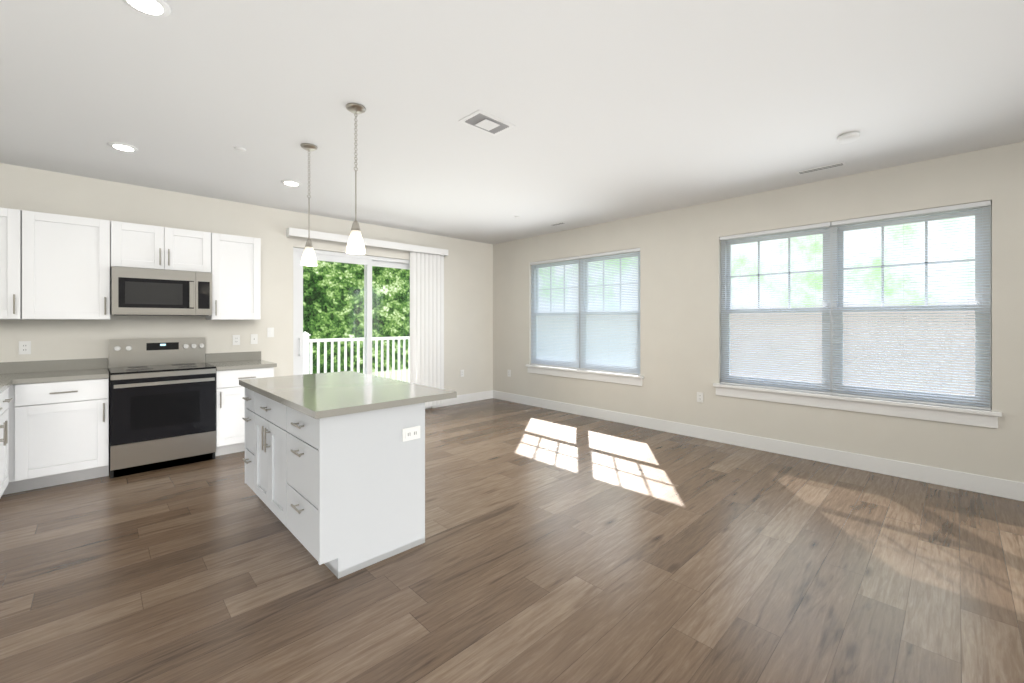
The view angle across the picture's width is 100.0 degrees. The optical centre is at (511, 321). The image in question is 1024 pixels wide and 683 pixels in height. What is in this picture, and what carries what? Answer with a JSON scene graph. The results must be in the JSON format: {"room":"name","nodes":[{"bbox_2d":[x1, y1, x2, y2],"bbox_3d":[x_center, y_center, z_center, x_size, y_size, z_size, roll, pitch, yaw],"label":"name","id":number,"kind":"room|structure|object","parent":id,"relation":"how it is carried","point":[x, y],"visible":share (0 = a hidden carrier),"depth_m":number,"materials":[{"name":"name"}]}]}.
{"room":"kitchen","nodes":[
{"label":"kitchen","id":0,"kind":"room"},
{"bbox_2d":[0,163,492,407],"bbox_3d":[-2.618,0.000,5.564,6.490,2.740,0.150,0,0,-44],"label":"wall","id":1,"kind":"structure","parent":0,"point":[468,307],"depth_m":4.95,"materials":[{"name":"beige paint"}]},
{"bbox_2d":[0,207,35,319],"bbox_3d":[-4.331,-0.473,3.568,0.510,0.915,0.336,0,0,-44],"label":"upper cabinet","id":2,"kind":"object","parent":1,"relation":"attached to","point":[17,227],"depth_m":3.56,"materials":[{"name":"white paint"}]},
{"bbox_2d":[19,341,30,353],"bbox_3d":[-4.321,0.235,3.808,0.072,0.116,0.008,0,0,-44],"label":"outlet","id":3,"kind":"object","parent":1,"relation":"attached to","point":[24,347],"visible":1,"depth_m":3.81,"materials":[{"name":"white plastic"}]},
{"bbox_2d":[36,212,111,319],"bbox_3d":[-4.034,-0.473,3.855,0.616,0.915,0.336,0,0,-44],"label":"upper cabinet","id":4,"kind":"object","parent":1,"relation":"attached to","point":[55,266],"depth_m":3.79,"materials":[{"name":"white paint"}]},
{"bbox_2d":[0,351,259,374],"bbox_3d":[-3.879,0.406,4.224,2.507,0.100,0.020,0,0,-44],"label":"backsplash","id":5,"kind":"structure","parent":1,"relation":"attached to","point":[70,364],"depth_m":4.00,"materials":[{"name":"grey stone"}]},
{"bbox_2d":[112,221,211,272],"bbox_3d":[-3.534,-0.718,4.338,0.768,0.426,0.336,0,0,-44],"label":"upper cabinet","id":6,"kind":"object","parent":1,"relation":"attached to","point":[134,245],"depth_m":4.20,"materials":[{"name":"white paint"}]},
{"bbox_2d":[111,266,211,315],"bbox_3d":[-3.500,-0.278,4.304,0.758,0.443,0.432,0,0,-44],"label":"over-the-range microwave","id":7,"kind":"object","parent":6,"relation":"attached to","point":[144,292],"visible":1,"depth_m":4.14,"materials":[{"name":"silver metal"}]},
{"bbox_2d":[206,233,260,319],"bbox_3d":[-3.090,-0.473,4.766,0.458,0.915,0.336,0,0,-44],"label":"upper cabinet","id":8,"kind":"object","parent":1,"relation":"attached to","point":[236,260],"depth_m":4.64,"materials":[{"name":"white paint"}]},
{"bbox_2d":[233,335,239,344],"bbox_3d":[-3.163,0.215,4.927,0.072,0.116,0.008,0,0,-44],"label":"outlet","id":9,"kind":"object","parent":1,"relation":"attached to","point":[236,339],"visible":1,"depth_m":4.92,"materials":[{"name":"white plastic"}]},
{"bbox_2d":[251,334,257,343],"bbox_3d":[-3.034,0.210,5.052,0.072,0.116,0.006,0,0,-44],"label":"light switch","id":10,"kind":"object","parent":1,"relation":"attached to","point":[254,338],"visible":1,"depth_m":5.05,"materials":[{"name":"white plastic"}]},
{"bbox_2d":[267,328,273,336],"bbox_3d":[-2.908,0.135,5.173,0.072,0.116,0.008,0,0,-44],"label":"light switch","id":11,"kind":"object","parent":1,"relation":"attached to","point":[270,332],"visible":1,"depth_m":5.17,"materials":[{"name":"white plastic"}]},
{"bbox_2d":[303,332,409,381],"bbox_3d":[-2.747,0.840,6.698,3.840,1.340,1.640,0,0,-44],"label":"railing","id":12,"kind":"object","parent":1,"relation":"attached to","point":[305,350],"depth_m":7.62,"materials":[{"name":"white wood"}]},
{"bbox_2d":[293,247,430,408],"bbox_3d":[-2.042,0.222,6.112,2.034,2.297,0.131,0,0,-44],"label":"sliding glass door","id":13,"kind":"structure","parent":1,"relation":"attached to","point":[368,262],"depth_m":5.86,"materials":[{"name":"white plastic"}]},
{"bbox_2d":[286,227,447,406],"bbox_3d":[-1.899,0.092,6.072,2.350,2.465,0.113,0,0,-44],"label":"vertical blinds","id":14,"kind":"object","parent":1,"relation":"attached to","point":[426,316],"visible":0.92,"depth_m":6.61,"materials":[{"name":"white plastic"}]},
{"bbox_2d":[432,390,491,407],"bbox_3d":[-0.807,1.300,7.196,1.235,0.140,0.017,0,0,-44],"label":"baseboard","id":15,"kind":"structure","parent":1,"relation":"attached to","point":[465,398],"depth_m":7.24,"materials":[{"name":"white wood"}]},
{"bbox_2d":[0,398,1023,682],"bbox_3d":[0.074,1.420,2.777,6.490,0.100,7.900,0,0,-44],"label":"floor","id":16,"kind":"structure","parent":0,"point":[564,548],"depth_m":2.30,"materials":[{"name":"wood"}]},
{"bbox_2d":[0,395,3,497],"bbox_3d":[-3.614,0.932,2.589,0.616,0.876,0.679,0,0,-44],"label":"base cabinet","id":17,"kind":"object","parent":16,"relation":"on","point":[1,396],"depth_m":3.11,"materials":[{"name":"white paint"}]},
{"bbox_2d":[4,387,11,494],"bbox_3d":[-3.943,0.932,2.929,0.616,0.876,0.560,0,0,-44],"label":"base cabinet","id":18,"kind":"object","parent":16,"relation":"on","point":[7,394],"depth_m":3.32,"materials":[{"name":"white paint"}]},
{"bbox_2d":[0,379,11,394],"bbox_3d":[-3.378,0.475,2.357,0.634,0.038,2.134,0,0,-44],"label":"countertop","id":19,"kind":"structure","parent":18,"relation":"on","point":[4,383],"depth_m":3.16,"materials":[{"name":"grey stone"}]},
{"bbox_2d":[32,371,108,489],"bbox_3d":[-3.917,0.932,3.773,0.540,0.876,0.616,0,0,-44],"label":"base cabinet","id":20,"kind":"object","parent":16,"relation":"on","point":[54,422],"depth_m":3.58,"materials":[{"name":"white paint"}]},
{"bbox_2d":[0,367,107,382],"bbox_3d":[-4.142,0.475,3.544,1.183,0.038,0.634,0,0,-44],"label":"countertop","id":21,"kind":"structure","parent":20,"relation":"on","point":[93,372],"depth_m":3.61,"materials":[{"name":"grey stone"}]},
{"bbox_2d":[109,337,215,477],"bbox_3d":[-3.407,0.772,4.193,0.762,1.195,0.717,0,0,-44],"label":"range","id":22,"kind":"object","parent":16,"relation":"on","point":[162,403],"visible":1,"depth_m":4.02,"materials":[{"name":"grey metal"}]},
{"bbox_2d":[215,367,273,455],"bbox_3d":[-2.974,0.932,4.684,0.526,0.876,0.616,0,0,-44],"label":"base cabinet","id":23,"kind":"object","parent":16,"relation":"on","point":[230,405],"depth_m":4.39,"materials":[{"name":"white paint"}]},
{"bbox_2d":[208,359,275,370],"bbox_3d":[-2.961,0.475,4.685,0.546,0.038,0.634,0,0,-44],"label":"countertop","id":24,"kind":"structure","parent":23,"relation":"on","point":[237,364],"depth_m":4.52,"materials":[{"name":"grey stone"}]},
{"bbox_2d":[239,383,424,578],"bbox_3d":[-1.321,0.932,2.988,0.667,0.876,1.578,0,0,-44],"label":"kitchen island","id":25,"kind":"object","parent":16,"relation":"on","point":[334,472],"depth_m":2.45,"materials":[{"name":"white paint"}]},
{"bbox_2d":[239,371,456,418],"bbox_3d":[-1.242,0.475,3.060,0.880,0.038,1.635,0,0,-44],"label":"island countertop","id":26,"kind":"structure","parent":25,"relation":"on","point":[323,395],"depth_m":2.75,"materials":[{"name":"grey stone"}]},
{"bbox_2d":[0,0,1023,243],"bbox_3d":[0.074,-1.420,2.777,6.490,0.100,7.900,0,0,-44],"label":"ceiling","id":27,"kind":"structure","parent":0,"point":[612,110],"depth_m":2.64,"materials":[{"name":"white paint"}]},
{"bbox_2d":[108,142,138,151],"bbox_3d":[-3.045,-1.363,3.365,0.180,0.012,0.180,0,0,-44],"label":"recessed light","id":28,"kind":"object","parent":27,"relation":"in","point":[123,146],"visible":0.96,"depth_m":3.34,"materials":[{"name":"white plastic"}]},
{"bbox_2d":[122,0,171,16],"bbox_3d":[-1.573,-1.363,1.840,0.180,0.012,0.180,0,0,-44],"label":"recessed light","id":29,"kind":"object","parent":27,"relation":"in","point":[157,8],"visible":1,"depth_m":1.86,"materials":[{"name":"white plastic"}]},
{"bbox_2d":[234,147,245,151],"bbox_3d":[-2.160,-1.365,3.413,0.084,0.007,0.084,0,0,-44],"label":"cap","id":30,"kind":"object","parent":27,"relation":"attached to","point":[241,149],"visible":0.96,"depth_m":3.40,"materials":[{"name":"white plastic"}]},
{"bbox_2d":[281,180,300,185],"bbox_3d":[-2.181,-1.363,4.241,0.180,0.012,0.180,0,0,-44],"label":"recessed light","id":31,"kind":"object","parent":27,"relation":"in","point":[291,182],"visible":1,"depth_m":4.22,"materials":[{"name":"white"}]},
{"bbox_2d":[300,143,317,265],"bbox_3d":[-1.588,-0.903,3.361,0.124,0.931,0.124,0,0,-44],"label":"pendant light","id":32,"kind":"object","parent":27,"relation":"hanging from","point":[308,257],"visible":1,"depth_m":3.34,"materials":[{"name":"white glass"}]},
{"bbox_2d":[346,103,365,253],"bbox_3d":[-1.002,-0.903,2.753,0.124,0.931,0.124,0,0,-44],"label":"pendant light","id":33,"kind":"object","parent":27,"relation":"hanging from","point":[355,244],"visible":1,"depth_m":2.73,"materials":[{"name":"white glass"}]},
{"bbox_2d":[459,110,514,135],"bbox_3d":[-0.170,-1.363,2.972,0.330,0.012,0.220,0,0,-44],"label":"ceiling vent","id":34,"kind":"object","parent":27,"relation":"in","point":[486,122],"visible":1,"depth_m":2.95,"materials":[{"name":"white metal"}]},
{"bbox_2d":[550,222,565,225],"bbox_3d":[0.644,-1.367,6.038,0.100,0.006,0.260,0,0,-44],"label":"ceiling vent","id":35,"kind":"object","parent":27,"relation":"in","point":[556,224],"visible":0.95,"depth_m":6.01,"materials":[{"name":"white metal"}]},
{"bbox_2d":[796,161,846,174],"bbox_3d":[2.762,-1.367,3.844,0.100,0.006,0.360,0,0,-44],"label":"ceiling vent","id":36,"kind":"object","parent":27,"relation":"in","point":[821,168],"visible":0.98,"depth_m":3.83,"materials":[{"name":"white metal"}]},
{"bbox_2d":[837,132,859,143],"bbox_3d":[2.482,-1.349,3.170,0.136,0.039,0.136,0,0,-44],"label":"smoke detector","id":37,"kind":"object","parent":27,"relation":"attached to","point":[849,137],"visible":1,"depth_m":3.14,"materials":[{"name":"white plastic"}]},
{"bbox_2d":[493,141,1023,482],"bbox_3d":[2.406,0.000,4.925,0.150,2.740,7.750,0,0,-44],"label":"wall","id":38,"kind":"structure","parent":0,"point":[680,307],"depth_m":4.60,"materials":[{"name":"beige paint"}]},
{"bbox_2d":[526,251,643,385],"bbox_3d":[1.011,-0.059,6.330,0.175,1.798,2.090,0,0,-44],"label":"window","id":39,"kind":"structure","parent":38,"relation":"in","point":[628,379],"depth_m":6.31,"materials":[{"name":"white plastic"}]},
{"bbox_2d":[530,248,639,374],"bbox_3d":[0.996,-0.126,6.315,0.040,1.663,1.978,0,0,-44],"label":"window blinds","id":40,"kind":"object","parent":39,"relation":"attached to","point":[558,331],"visible":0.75,"depth_m":6.20,"materials":[{"name":"white plastic"}]},
{"bbox_2d":[697,392,702,402],"bbox_3d":[2.200,0.890,5.024,0.008,0.116,0.072,0,0,-44],"label":"outlet","id":41,"kind":"object","parent":38,"relation":"attached to","point":[699,396],"visible":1,"depth_m":5.02,"materials":[{"name":"white plastic"}]},
{"bbox_2d":[492,390,1023,500],"bbox_3d":[2.294,1.300,4.920,0.017,0.140,7.600,0,0,-44],"label":"baseboard","id":42,"kind":"structure","parent":38,"relation":"attached to","point":[1004,488],"depth_m":4.24,"materials":[{"name":"white wood"}]},
{"bbox_2d":[713,206,1001,428],"bbox_3d":[3.102,-0.059,4.165,0.175,1.798,2.170,0,0,-44],"label":"window","id":43,"kind":"structure","parent":38,"relation":"in","point":[831,283],"depth_m":4.02,"materials":[{"name":"white plastic"}]},
{"bbox_2d":[720,200,990,409],"bbox_3d":[3.087,-0.126,4.150,0.040,1.663,2.058,0,0,-44],"label":"window blinds","id":44,"kind":"object","parent":43,"relation":"attached to","point":[904,214],"visible":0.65,"depth_m":3.95,"materials":[{"name":"white plastic"}]},
{"label":"outside","id":45,"kind":"structure","parent":0,"visible":0},
{"bbox_2d":[303,261,409,373],"bbox_3d":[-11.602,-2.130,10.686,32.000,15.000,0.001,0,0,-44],"label":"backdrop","id":46,"kind":"structure","parent":45,"point":[352,318],"depth_m":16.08,"materials":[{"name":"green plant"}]},
{"bbox_2d":[372,369,407,381],"bbox_3d":[-0.339,1.970,7.660,60.000,0.001,60.000,0,0,-44],"label":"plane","id":47,"kind":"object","parent":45,"point":[390,374],"depth_m":15.88,"materials":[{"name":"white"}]},
{"bbox_2d":[537,216,974,395],"bbox_3d":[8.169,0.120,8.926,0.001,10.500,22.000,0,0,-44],"label":"window glass","id":48,"kind":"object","parent":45,"point":[739,300],"depth_m":9.41,"materials":[{"name":"clear glass"}]}
]}

